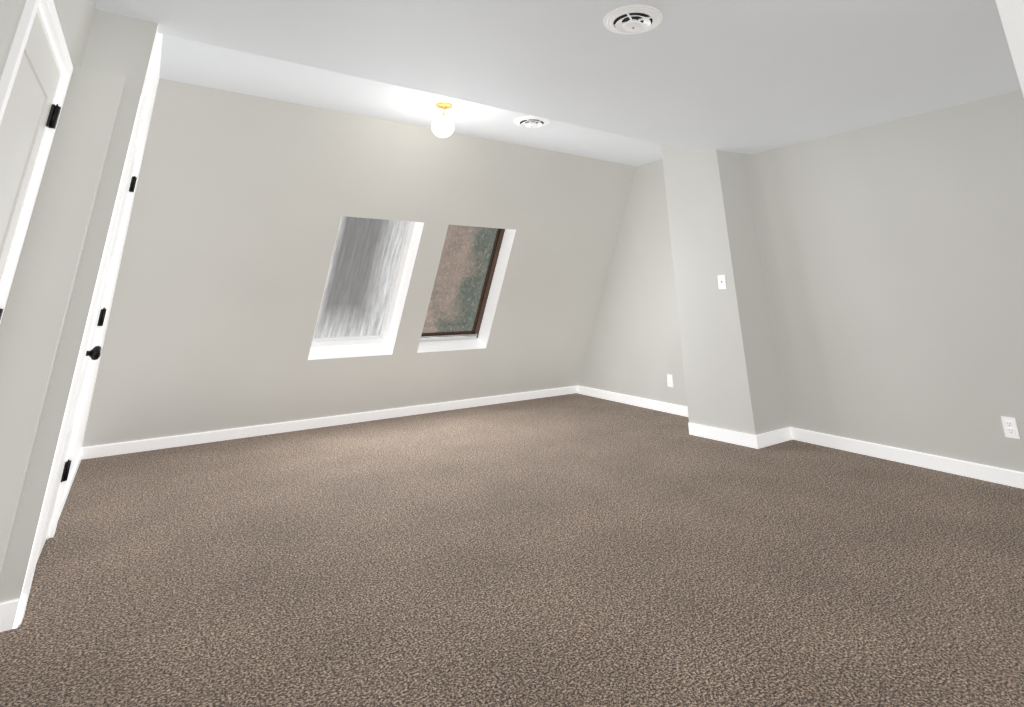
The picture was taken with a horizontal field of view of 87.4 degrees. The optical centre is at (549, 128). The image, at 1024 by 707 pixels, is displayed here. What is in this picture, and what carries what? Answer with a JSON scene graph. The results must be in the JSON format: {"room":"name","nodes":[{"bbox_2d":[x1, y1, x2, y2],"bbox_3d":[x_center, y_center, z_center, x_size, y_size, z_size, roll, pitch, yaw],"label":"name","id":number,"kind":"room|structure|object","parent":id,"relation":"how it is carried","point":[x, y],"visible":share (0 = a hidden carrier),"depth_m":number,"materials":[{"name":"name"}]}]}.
{"room":"empty attic room","nodes":[
{"label":"empty attic room","id":0,"kind":"room"},
{"bbox_2d":[0,0,96,327],"bbox_3d":[-0.585,-0.055,0.130,0.001,2.430,5.260,12,-21,-34],"label":"wall","id":1,"kind":"structure","parent":0,"point":[76,18],"depth_m":2.05,"materials":[{"name":"beige paint"}]},
{"bbox_2d":[0,0,72,322],"bbox_3d":[-1.708,0.615,1.551,0.127,2.024,0.828,12,-21,-34],"label":"door","id":2,"kind":"structure","parent":1,"relation":"in","point":[36,76],"depth_m":1.84,"materials":[{"name":"white paint"}]},
{"bbox_2d":[0,66,125,581],"bbox_3d":[-2.349,0.665,1.806,1.072,2.090,2.330,12,-21,-34],"label":"wall","id":3,"kind":"structure","parent":0,"point":[35,316],"depth_m":2.11,"materials":[{"name":"beige paint"}]},
{"bbox_2d":[0,9,157,602],"bbox_3d":[-2.032,0.617,2.224,0.238,2.430,0.001,12,-21,-34],"label":"wall","id":4,"kind":"structure","parent":0,"point":[119,44],"depth_m":2.29,"materials":[{"name":"beige paint"}]},
{"bbox_2d":[20,26,162,597],"bbox_3d":[-2.767,0.876,3.417,0.001,2.665,2.830,12,-21,-34],"label":"wall","id":5,"kind":"structure","parent":0,"point":[150,86],"depth_m":3.39,"materials":[{"name":"white paint"}]},
{"bbox_2d":[58,447,87,519],"bbox_3d":[-2.975,2.198,3.321,0.013,0.088,1.560,12,-21,-34],"label":"baseboard","id":6,"kind":"structure","parent":5,"relation":"attached to","point":[84,450],"depth_m":3.40,"materials":[{"name":"white paint"}]},
{"bbox_2d":[18,95,145,624],"bbox_3d":[-2.228,0.944,2.625,0.127,2.052,0.994,12,-21,-34],"label":"closet door","id":7,"kind":"structure","parent":5,"relation":"in","point":[59,474],"depth_m":2.54,"materials":[{"name":"white paint"}]},
{"bbox_2d":[82,78,636,446],"bbox_3d":[-1.211,1.453,5.186,4.802,2.615,1.244,12,-21,-34],"label":"wall","id":8,"kind":"structure","parent":0,"point":[242,204],"depth_m":4.55,"materials":[{"name":"beige paint"}]},
{"bbox_2d":[84,386,575,458],"bbox_3d":[-1.554,2.808,5.263,4.702,0.094,0.053,12,-21,-34],"label":"baseboard","id":9,"kind":"structure","parent":8,"relation":"attached to","point":[243,432],"depth_m":4.79,"materials":[{"name":"white paint"}]},
{"bbox_2d":[308,216,423,359],"bbox_3d":[-1.731,1.447,5.012,0.764,1.316,0.815,12,-21,-34],"label":"skylight","id":10,"kind":"object","parent":8,"relation":"in","point":[366,286],"visible":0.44,"depth_m":5.13,"materials":[{"name":"grey glass"}]},
{"bbox_2d":[417,225,515,352],"bbox_3d":[-0.901,1.624,5.587,0.778,1.316,0.815,12,-21,-34],"label":"skylight","id":11,"kind":"object","parent":8,"relation":"in","point":[467,286],"visible":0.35,"depth_m":5.72,"materials":[{"name":"glass"}]},
{"bbox_2d":[159,34,662,165],"bbox_3d":[-0.371,-0.151,4.466,4.802,0.001,1.646,12,-21,-34],"label":"ceiling","id":12,"kind":"structure","parent":0,"point":[183,60],"depth_m":4.20,"materials":[{"name":"white paint"}]},
{"bbox_2d":[432,102,453,137],"bbox_3d":[-0.850,-0.059,4.297,0.176,0.273,0.176,12,-21,-34],"label":"pendant lamp","id":13,"kind":"object","parent":12,"relation":"hanging from","point":[443,126],"visible":1,"depth_m":4.23,"materials":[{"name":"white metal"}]},
{"bbox_2d":[514,116,549,127],"bbox_3d":[-0.154,-0.036,4.750,0.320,0.051,0.320,12,-21,-34],"label":"ceiling vent","id":14,"kind":"structure","parent":12,"relation":"attached to","point":[530,121],"depth_m":4.72,"materials":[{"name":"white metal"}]},
{"bbox_2d":[0,393,1023,706],"bbox_3d":[0.569,1.839,2.106,5.340,0.001,8.090,12,-21,-34],"label":"floor","id":15,"kind":"structure","parent":0,"point":[574,549],"depth_m":2.27,"materials":[{"name":"brown carpet"}]},
{"bbox_2d":[661,144,789,434],"bbox_3d":[1.584,1.365,4.961,0.614,2.615,0.755,12,-21,-34],"label":"chase","id":16,"kind":"object","parent":15,"relation":"on","point":[732,375],"visible":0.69,"depth_m":4.72,"materials":[{"name":"beige paint"}]},
{"bbox_2d":[718,275,725,288],"bbox_3d":[1.503,1.340,4.657,0.018,0.115,0.070,12,-21,-34],"label":"light switch","id":17,"kind":"object","parent":16,"relation":"attached to","point":[721,281],"visible":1,"depth_m":4.66,"materials":[{"name":"white plastic"}]},
{"bbox_2d":[688,423,791,448],"bbox_3d":[1.600,2.543,4.495,0.551,0.088,0.630,12,-21,-34],"label":"baseboard","id":18,"kind":"structure","parent":16,"relation":"attached to","point":[759,441],"depth_m":4.30,"materials":[{"name":"white paint"}]},
{"bbox_2d":[95,0,1020,153],"bbox_3d":[1.291,-0.877,1.901,5.140,0.185,5.380,12,-21,-34],"label":"ceiling","id":19,"kind":"structure","parent":0,"point":[747,76],"depth_m":3.03,"materials":[{"name":"white paint"}]},
{"bbox_2d":[603,5,662,33],"bbox_3d":[0.414,-0.515,2.645,0.290,0.046,0.290,12,-21,-34],"label":"ceiling vent","id":20,"kind":"object","parent":19,"relation":"in","point":[632,19],"visible":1,"depth_m":2.62,"materials":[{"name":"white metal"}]},
{"bbox_2d":[578,90,1023,472],"bbox_3d":[2.584,1.037,4.027,0.001,2.665,8.090,12,-21,-34],"label":"wall","id":21,"kind":"structure","parent":0,"point":[892,255],"depth_m":4.07,"materials":[{"name":"beige paint"}]},
{"bbox_2d":[576,386,687,416],"bbox_3d":[1.000,2.934,5.719,0.013,0.088,2.164,12,-21,-34],"label":"baseboard","id":22,"kind":"structure","parent":21,"relation":"attached to","point":[631,400],"depth_m":5.79,"materials":[{"name":"white paint"}]},
{"bbox_2d":[667,374,672,386],"bbox_3d":[1.239,2.589,5.482,0.009,0.115,0.070,12,-21,-34],"label":"electrical outlet","id":23,"kind":"object","parent":21,"relation":"attached to","point":[670,380],"visible":1,"depth_m":5.48,"materials":[{"name":"white plastic"}]},
{"bbox_2d":[791,427,1023,488],"bbox_3d":[3.477,1.888,2.465,0.013,0.088,5.055,12,-21,-34],"label":"baseboard","id":24,"kind":"structure","parent":21,"relation":"attached to","point":[1012,478],"depth_m":3.69,"materials":[{"name":"white paint"}]},
{"bbox_2d":[1001,416,1019,438],"bbox_3d":[2.878,1.869,3.338,0.009,0.115,0.070,12,-21,-34],"label":"electrical outlet","id":25,"kind":"object","parent":21,"relation":"attached to","point":[1010,427],"visible":1,"depth_m":3.33,"materials":[{"name":"white plastic"}]},
{"bbox_2d":[995,0,1023,95],"bbox_3d":[1.380,0.279,1.220,0.900,2.430,0.120,12,-21,-34],"label":"trim","id":26,"kind":"structure","parent":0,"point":[1011,12],"depth_m":1.13,"materials":[{"name":"white paint"}]}
]}

